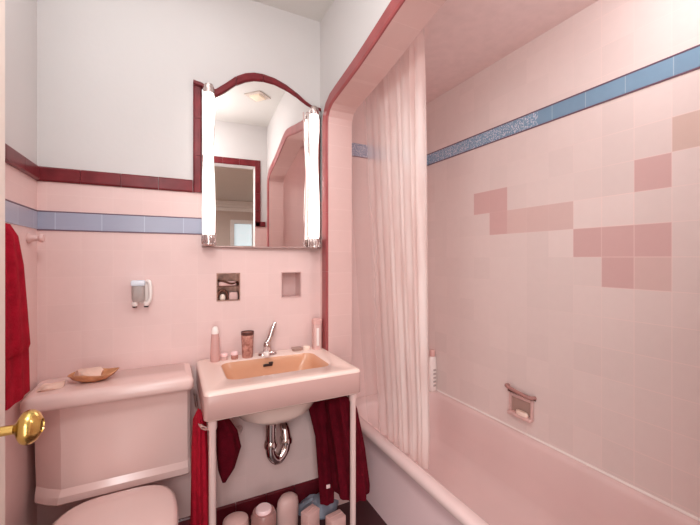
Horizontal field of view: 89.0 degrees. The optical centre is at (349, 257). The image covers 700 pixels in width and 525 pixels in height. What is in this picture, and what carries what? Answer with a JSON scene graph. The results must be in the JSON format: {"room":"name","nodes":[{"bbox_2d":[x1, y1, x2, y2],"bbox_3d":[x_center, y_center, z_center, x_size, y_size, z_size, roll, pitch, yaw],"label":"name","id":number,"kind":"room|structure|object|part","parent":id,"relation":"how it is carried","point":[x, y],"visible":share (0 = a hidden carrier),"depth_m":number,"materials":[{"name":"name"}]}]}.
{"room":"bathroom","nodes":[
{"label":"bathroom","id":0,"kind":"room"},
{"bbox_2d":[5,0,36,524],"bbox_3d":[-0.839,0.005,0.529,0.100,2.530,1.840,0,0,-27],"label":"wall","id":1,"kind":"structure","parent":0,"point":[20,15],"depth_m":1.23,"materials":[{"name":"pink tile"}]},
{"bbox_2d":[5,223,30,410],"bbox_3d":[-1.012,0.164,1.069,0.064,0.523,0.250,0,0,-27],"label":"hanging towel","id":2,"kind":"object","parent":1,"relation":"hanging from","point":[17,333],"visible":0.8,"depth_m":1.03,"materials":[{"name":"red fabric"}]},
{"bbox_2d":[5,199,37,228],"bbox_3d":[-0.819,-0.147,0.604,0.004,0.073,1.714,0,0,-27],"label":"trim","id":3,"kind":"structure","parent":1,"relation":"attached to","point":[15,213],"depth_m":1.22,"materials":[{"name":"tile"}]},
{"bbox_2d":[5,143,39,179],"bbox_3d":[-0.814,-0.326,0.603,0.012,0.056,1.706,0,0,-27],"label":"trim","id":4,"kind":"structure","parent":1,"relation":"attached to","point":[13,158],"depth_m":1.20,"materials":[{"name":"tile"}]},
{"bbox_2d":[26,233,44,243],"bbox_3d":[-1.143,-0.072,1.297,0.046,0.040,0.040,0,0,-27],"label":"towel hook","id":5,"kind":"object","parent":1,"relation":"attached to","point":[30,238],"visible":1,"depth_m":1.29,"materials":[{"name":"ceramic"}]},
{"bbox_2d":[37,0,319,524],"bbox_3d":[-0.760,0.005,1.678,1.274,2.530,0.140,0,0,-27],"label":"wall","id":6,"kind":"structure","parent":0,"point":[115,78],"depth_m":1.55,"materials":[{"name":"pink tile"}]},
{"bbox_2d":[37,166,192,192],"bbox_3d":[-0.959,-0.326,1.492,0.549,0.056,0.012,0,0,-27],"label":"trim","id":7,"kind":"structure","parent":6,"relation":"attached to","point":[49,174],"depth_m":1.48,"materials":[{"name":"tile"}]},
{"bbox_2d":[37,210,201,234],"bbox_3d":[-0.943,-0.145,1.505,0.590,0.077,0.004,0,0,-27],"label":"trim","id":8,"kind":"structure","parent":6,"relation":"attached to","point":[47,220],"depth_m":1.49,"materials":[{"name":"blue tile"}]},
{"bbox_2d":[131,279,152,307],"bbox_3d":[-0.883,0.151,1.510,0.080,0.118,0.048,0,0,-27],"label":"wall holder","id":9,"kind":"object","parent":6,"relation":"attached to","point":[142,290],"visible":1,"depth_m":1.49,"materials":[{"name":"white plastic"}]},
{"bbox_2d":[132,286,144,301],"bbox_3d":[-0.892,0.151,1.501,0.049,0.066,0.036,0,0,-27],"label":"cup","id":10,"kind":"object","parent":9,"relation":"on","point":[138,292],"depth_m":1.49,"materials":[{"name":"clear plastic"}]},
{"bbox_3d":[-0.895,0.146,1.524,0.066,0.097,0.012,0,0,-27],"label":"wall plate","id":11,"kind":"part","parent":9,"relation":"part of","materials":[{"name":"white plastic"}]},
{"bbox_3d":[-0.859,0.146,1.519,0.031,0.109,0.025,0,0,23],"label":"arm","id":12,"kind":"part","parent":9,"relation":"part of","materials":[{"name":"ceramic"}]},
{"bbox_2d":[201,83,215,245],"bbox_3d":[-0.639,-0.420,1.609,0.063,0.731,0.078,0,0,-27],"label":"lamp","id":13,"kind":"object","parent":6,"relation":"attached to","point":[208,238],"visible":1,"depth_m":1.58,"materials":[{"name":"white glass"}]},
{"bbox_2d":[216,273,239,300],"bbox_3d":[-0.596,0.137,1.728,0.107,0.132,0.092,0,0,-27],"label":"holder","id":14,"kind":"object","parent":6,"relation":"attached to","point":[220,277],"visible":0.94,"depth_m":1.73,"materials":[{"name":"brown metal"}]},
{"bbox_2d":[217,281,236,285],"bbox_3d":[-0.600,0.123,1.734,0.086,0.020,0.058,0,0,-27],"label":"folded cloth","id":15,"kind":"object","parent":14,"relation":"on","point":[218,283],"visible":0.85,"depth_m":1.71,"materials":[{"name":"pink fabric"}]},
{"bbox_2d":[228,291,237,299],"bbox_3d":[-0.573,0.182,1.738,0.046,0.034,0.064,0,0,-27],"label":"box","id":16,"kind":"object","parent":14,"relation":"in","point":[232,294],"visible":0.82,"depth_m":1.71,"materials":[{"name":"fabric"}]},
{"bbox_2d":[178,478,318,524],"bbox_3d":[-0.675,1.220,1.635,1.160,0.100,0.012,0,0,-27],"label":"baseboard","id":17,"kind":"structure","parent":6,"relation":"attached to","point":[304,489],"depth_m":1.75,"materials":[{"name":"tile"}]},
{"bbox_2d":[193,73,320,192],"bbox_3d":[-0.434,-0.600,1.748,0.616,0.603,0.026,0,0,-27],"label":"trim","id":18,"kind":"structure","parent":6,"relation":"attached to","point":[246,77],"depth_m":1.62,"materials":[{"name":"tile"}]},
{"bbox_2d":[202,81,320,248],"bbox_3d":[-0.416,-0.455,1.750,0.578,0.818,0.009,0,0,-25],"label":"wall mirror","id":19,"kind":"object","parent":6,"relation":"attached to","point":[260,137],"visible":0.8,"depth_m":1.74,"materials":[{"name":"clear glass"}]},
{"bbox_2d":[281,272,300,297],"bbox_3d":[-0.321,0.137,1.867,0.106,0.132,0.092,0,0,-27],"label":"holder","id":20,"kind":"object","parent":6,"relation":"attached to","point":[290,281],"visible":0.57,"depth_m":1.90,"materials":[{"name":"ceramic"}]},
{"bbox_2d":[308,106,319,248],"bbox_3d":[-0.184,-0.411,1.818,0.063,0.726,0.070,0,0,-27],"label":"lamp","id":21,"kind":"object","parent":6,"relation":"attached to","point":[313,114],"visible":1,"depth_m":1.80,"materials":[{"name":"white glass"}]},
{"bbox_3d":[-0.196,-0.411,1.841,0.036,0.686,0.018,0,0,-27],"label":"plate","id":22,"kind":"part","parent":21,"relation":"part of","materials":[{"name":"white glass"}]},
{"bbox_2d":[253,0,333,21],"bbox_3d":[-0.337,-1.300,0.860,1.294,0.080,1.980,0,0,-27],"label":"ceiling","id":23,"kind":"structure","parent":0,"point":[315,10],"depth_m":1.78,"materials":[{"name":"paint"}]},
{"bbox_2d":[249,499,386,524],"bbox_3d":[0.054,1.310,1.177,2.277,0.080,2.194,0,0,-27],"label":"floor","id":24,"kind":"structure","parent":0,"point":[366,514],"depth_m":1.76,"materials":[{"name":"tile"}]},
{"bbox_2d":[20,363,193,524],"bbox_3d":[-0.791,0.870,1.162,0.531,0.800,0.746,0,0,-27],"label":"toilet","id":25,"kind":"object","parent":24,"relation":"on","point":[113,436],"visible":0.91,"depth_m":1.31,"materials":[{"name":"pink ceramic"}]},
{"bbox_2d":[35,380,64,391],"bbox_3d":[-1.075,0.460,1.280,0.048,0.020,0.085,0,0,34],"label":"soap bar","id":26,"kind":"object","parent":25,"relation":"on","point":[56,385],"visible":1,"depth_m":1.27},
{"bbox_2d":[67,366,118,382],"bbox_3d":[-0.986,0.447,1.371,0.166,0.046,0.110,0,0,-27],"label":"shell dish","id":27,"kind":"object","parent":25,"relation":"on","point":[85,375],"visible":1,"depth_m":1.35,"materials":[{"name":"orange ceramic"}]},
{"bbox_3d":[-0.906,0.497,1.392,0.531,0.054,0.231,0,0,-27],"label":"tank lid","id":28,"kind":"part","parent":25,"relation":"part of","materials":[{"name":"pink ceramic"}]},
{"bbox_3d":[-0.916,0.704,1.411,0.514,0.372,0.184,0,0,-27],"label":"tank","id":29,"kind":"part","parent":25,"relation":"part of","materials":[{"name":"pink ceramic"}]},
{"bbox_3d":[-0.723,0.854,1.070,0.370,0.025,0.518,0,0,-27],"label":"seat lid","id":30,"kind":"part","parent":25,"relation":"part of","materials":[{"name":"pink ceramic"}]},
{"bbox_2d":[222,511,248,524],"bbox_3d":[-0.495,1.194,1.542,0.116,0.151,0.108,0,0,-27],"label":"plastic tub","id":31,"kind":"object","parent":24,"relation":"on","point":[239,517],"visible":1,"depth_m":1.53,"materials":[{"name":"pink plastic"}]},
{"bbox_2d":[251,502,275,524],"bbox_3d":[-0.377,1.179,1.556,0.108,0.181,0.108,0,0,-27],"label":"storage jar","id":32,"kind":"object","parent":24,"relation":"on","point":[264,513],"visible":1,"depth_m":1.53,"materials":[{"name":"plastic"}]},
{"bbox_3d":[-0.377,1.096,1.556,0.068,0.016,0.068,0,0,-27],"label":"lid","id":33,"kind":"part","parent":32,"relation":"part of","materials":[{"name":"pink plastic"}]},
{"bbox_2d":[193,322,359,524],"bbox_3d":[-0.334,0.791,1.556,0.629,0.959,0.456,0,0,-27],"label":"sink","id":34,"kind":"object","parent":24,"relation":"on","point":[269,388],"visible":0.96,"depth_m":1.45,"materials":[{"name":"pink ceramic"}]},
{"bbox_2d":[190,408,208,524],"bbox_3d":[-0.564,0.904,1.340,0.066,0.631,0.159,0,0,-27],"label":"bath towel","id":35,"kind":"object","parent":34,"relation":"hanging from","point":[199,511],"visible":0.89,"depth_m":1.29,"materials":[{"name":"red fabric"}]},
{"bbox_3d":[-0.487,0.915,1.260,0.040,0.710,0.040,0,0,-27],"label":"leg","id":36,"kind":"part","parent":34,"relation":"part of","materials":[{"name":"pink paint"}]},
{"bbox_2d":[210,326,219,362],"bbox_3d":[-0.610,0.388,1.609,0.042,0.158,0.042,0,0,-27],"label":"lotion bottle","id":37,"kind":"object","parent":34,"relation":"on","point":[215,346],"visible":1,"depth_m":1.59,"materials":[{"name":"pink plastic"}]},
{"bbox_2d":[220,352,227,360],"bbox_3d":[-0.577,0.452,1.633,0.034,0.030,0.034,0,0,-27],"label":"pot","id":38,"kind":"object","parent":34,"relation":"on","point":[224,356],"visible":1,"depth_m":1.62,"materials":[{"name":"plastic"}]},
{"bbox_3d":[-0.577,0.443,1.633,0.034,0.012,0.034,0,0,-27],"label":"lid","id":39,"kind":"part","parent":38,"relation":"part of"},
{"bbox_2d":[216,419,240,482],"bbox_3d":[-0.491,0.727,1.432,0.105,0.337,0.085,0,0,-27],"label":"washcloth","id":40,"kind":"object","parent":34,"relation":"hanging from","point":[228,445],"visible":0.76,"depth_m":1.40,"materials":[{"name":"red fabric"}]},
{"bbox_2d":[231,351,237,359],"bbox_3d":[-0.534,0.450,1.648,0.034,0.034,0.034,0,0,-27],"label":"pot","id":41,"kind":"object","parent":34,"relation":"on","point":[234,354],"visible":1,"depth_m":1.63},
{"bbox_3d":[-0.534,0.457,1.648,0.032,0.020,0.032,0,0,-27],"label":"pot","id":42,"kind":"part","parent":41,"relation":"part of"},
{"bbox_2d":[241,330,253,358],"bbox_3d":[-0.483,0.406,1.677,0.060,0.121,0.060,0,0,-27],"label":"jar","id":43,"kind":"object","parent":34,"relation":"on","point":[247,336],"visible":1,"depth_m":1.65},
{"bbox_2d":[258,322,276,356],"bbox_3d":[-0.380,0.390,1.688,0.091,0.157,0.131,0,0,-27],"label":"faucet","id":44,"kind":"object","parent":34,"relation":"on","point":[267,351],"depth_m":1.71,"materials":[{"name":"silver metal"}]},
{"bbox_2d":[196,347,359,424],"bbox_3d":[-0.326,0.587,1.556,0.614,0.246,0.448,0,0,-27],"label":"sink basin","id":45,"kind":"object","parent":34,"relation":"in","point":[279,387],"depth_m":1.43,"materials":[{"name":"pink ceramic"}]},
{"bbox_2d":[291,346,302,351],"bbox_3d":[-0.268,0.460,1.796,0.053,0.015,0.042,0,0,-27],"label":"soap dish","id":46,"kind":"object","parent":34,"relation":"on","point":[298,348],"visible":1,"depth_m":1.79,"materials":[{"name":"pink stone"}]},
{"bbox_2d":[302,345,309,349],"bbox_3d":[-0.223,0.457,1.817,0.038,0.021,0.028,0,0,-27],"label":"soap bar","id":47,"kind":"object","parent":34,"relation":"on","point":[305,347],"visible":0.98,"depth_m":1.81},
{"bbox_2d":[312,318,321,349],"bbox_3d":[-0.171,0.389,1.835,0.048,0.156,0.044,0,0,-27],"label":"soap bottle","id":48,"kind":"object","parent":34,"relation":"on","point":[316,322],"visible":1,"depth_m":1.82,"materials":[{"name":"plastic"}]},
{"bbox_3d":[-0.171,0.325,1.835,0.048,0.028,0.044,0,0,-27],"label":"lid","id":49,"kind":"part","parent":48,"relation":"part of","materials":[{"name":"pink plastic"}]},
{"bbox_2d":[309,396,369,505],"bbox_3d":[-0.044,0.872,1.685,0.324,0.587,0.183,0,0,38],"label":"bath towel","id":50,"kind":"object","parent":34,"relation":"hanging from","point":[330,418],"visible":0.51,"depth_m":1.61,"materials":[{"name":"red fabric"}]},
{"bbox_3d":[0.012,0.915,1.512,0.040,0.710,0.040,0,0,-27],"label":"leg","id":51,"kind":"part","parent":34,"relation":"part of","materials":[{"name":"pink paint"}]},
{"bbox_2d":[276,492,297,524],"bbox_3d":[-0.293,1.188,1.666,0.111,0.162,0.076,0,0,-27],"label":"canister","id":52,"kind":"object","parent":24,"relation":"on","point":[287,505],"visible":1,"depth_m":1.64,"materials":[{"name":"plastic"}]},
{"bbox_2d":[301,504,319,524],"bbox_3d":[-0.184,1.218,1.653,0.050,0.102,0.075,0,0,40],"label":"carton","id":53,"kind":"object","parent":24,"relation":"on","point":[310,515],"visible":1,"depth_m":1.64,"materials":[{"name":"pink cardboard"}]},
{"bbox_2d":[298,493,338,519],"bbox_3d":[-0.155,1.236,1.808,0.157,0.067,0.225,0,0,41],"label":"plastic bag","id":54,"kind":"object","parent":24,"relation":"on","point":[314,499],"visible":0.5,"depth_m":1.77,"materials":[{"name":"blue plastic"}]},
{"bbox_2d":[325,509,345,524],"bbox_3d":[-0.066,1.228,1.646,0.080,0.082,0.055,0,0,-35],"label":"carton","id":55,"kind":"object","parent":24,"relation":"on","point":[337,517],"visible":1,"depth_m":1.64,"materials":[{"name":"pink cardboard"}]},
{"bbox_2d":[356,390,699,524],"bbox_3d":[0.641,1.083,1.528,0.705,0.371,1.887,0,0,-27],"label":"bathtub","id":56,"kind":"object","parent":24,"relation":"on","point":[482,470],"visible":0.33,"depth_m":1.70,"materials":[{"name":"pink ceramic"}]},
{"bbox_2d":[429,349,436,391],"bbox_3d":[0.559,0.760,2.412,0.060,0.274,0.050,0,0,-27],"label":"shampoo bottle","id":57,"kind":"object","parent":56,"relation":"on","point":[432,359],"visible":0.97,"depth_m":2.39,"materials":[{"name":"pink plastic"}]},
{"bbox_2d":[352,92,385,397],"bbox_3d":[0.167,0.090,2.405,0.770,2.360,0.100,0,0,-27],"label":"wall","id":58,"kind":"structure","parent":0,"point":[367,307],"depth_m":2.32,"materials":[{"name":"pink tile"}]},
{"bbox_2d":[352,143,376,159],"bbox_3d":[0.189,-0.692,2.358,0.764,0.088,0.004,0,0,-27],"label":"trim","id":59,"kind":"structure","parent":58,"relation":"attached to","point":[358,150],"depth_m":2.31,"materials":[{"name":"blue tile"}]},
{"bbox_3d":[0.347,-1.005,1.380,0.023,0.022,1.886,0,0,-27],"label":"curtain rod","id":60,"kind":"object","parent":58,"relation":"attached to","visible":0},
{"bbox_2d":[374,28,429,468],"bbox_3d":[0.171,-0.040,1.821,0.126,1.970,0.740,0,0,-27],"label":"shower curtain","id":61,"kind":"object","parent":60,"relation":"hanging from","point":[400,96],"visible":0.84,"depth_m":1.66,"materials":[{"name":"fabric"}]},
{"bbox_2d":[320,0,445,504],"bbox_3d":[0.207,0.005,1.321,0.133,2.530,2.074,0,0,-27],"label":"wall","id":62,"kind":"structure","parent":0,"point":[346,25],"depth_m":1.80,"materials":[{"name":"pink tile"}]},
{"bbox_2d":[322,0,404,350],"bbox_3d":[0.220,0.161,1.135,0.012,2.219,1.614,0,0,-27],"label":"trim","id":63,"kind":"structure","parent":62,"relation":"attached to","point":[394,6],"depth_m":1.80,"materials":[{"name":"red tile"}]},
{"bbox_2d":[372,0,597,103],"bbox_3d":[0.655,-1.130,1.546,0.870,0.080,2.074,0,0,-27],"label":"ceiling","id":64,"kind":"structure","parent":0,"point":[463,38],"depth_m":1.71,"materials":[{"name":"pink paint"}]},
{"bbox_2d":[426,0,699,517],"bbox_3d":[1.002,0.065,1.714,0.100,2.410,2.086,0,0,-27],"label":"wall","id":65,"kind":"structure","parent":0,"point":[564,253],"depth_m":1.56,"materials":[{"name":"pink tile"}]},
{"bbox_2d":[504,383,536,422],"bbox_3d":[0.864,0.741,1.825,0.049,0.153,0.171,0,0,-27],"label":"soap dish","id":66,"kind":"object","parent":65,"relation":"attached to","point":[523,402],"visible":0.98,"depth_m":1.82,"materials":[{"name":"ceramic"}]},
{"bbox_2d":[507,392,533,422],"bbox_3d":[0.870,0.764,1.824,0.034,0.108,0.138,0,0,-27],"label":"tray","id":67,"kind":"object","parent":66,"relation":"on","point":[516,401],"depth_m":1.82,"materials":[{"name":"ceramic"}]},
{"bbox_2d":[516,409,527,417],"bbox_3d":[0.874,0.790,1.810,0.026,0.020,0.072,0,0,-27],"label":"soap bar","id":68,"kind":"object","parent":66,"relation":"in","point":[519,412],"visible":1,"depth_m":1.80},
{"bbox_2d":[427,44,699,165],"bbox_3d":[0.958,-0.689,1.685,0.004,0.082,1.888,0,0,-27],"label":"trim","id":69,"kind":"structure","parent":65,"relation":"attached to","point":[688,60],"depth_m":1.54,"materials":[{"name":"blue tile"}]},
{"bbox_2d":[437,389,699,521],"bbox_3d":[0.962,0.896,1.678,0.012,0.012,1.874,0,0,-27],"label":"trim","id":70,"kind":"structure","parent":65,"relation":"attached to","point":[553,447],"depth_m":1.52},
{"bbox_3d":[0.520,0.005,0.250,2.277,2.530,0.120,0,0,-27],"label":"wall","id":71,"kind":"structure","parent":0,"visible":0},
{"bbox_2d":[0,0,44,524],"bbox_3d":[-0.442,0.244,0.301,0.108,2.028,0.848,0,0,-27],"label":"door","id":72,"kind":"structure","parent":71,"relation":"in","point":[29,426],"depth_m":0.65,"materials":[{"name":"beige paint"}]},
{"bbox_3d":[-0.579,0.298,0.621,0.067,0.059,0.059,0,0,-27],"label":"knob","id":73,"kind":"part","parent":72,"relation":"part of","materials":[{"name":"gold metal"}]}
]}

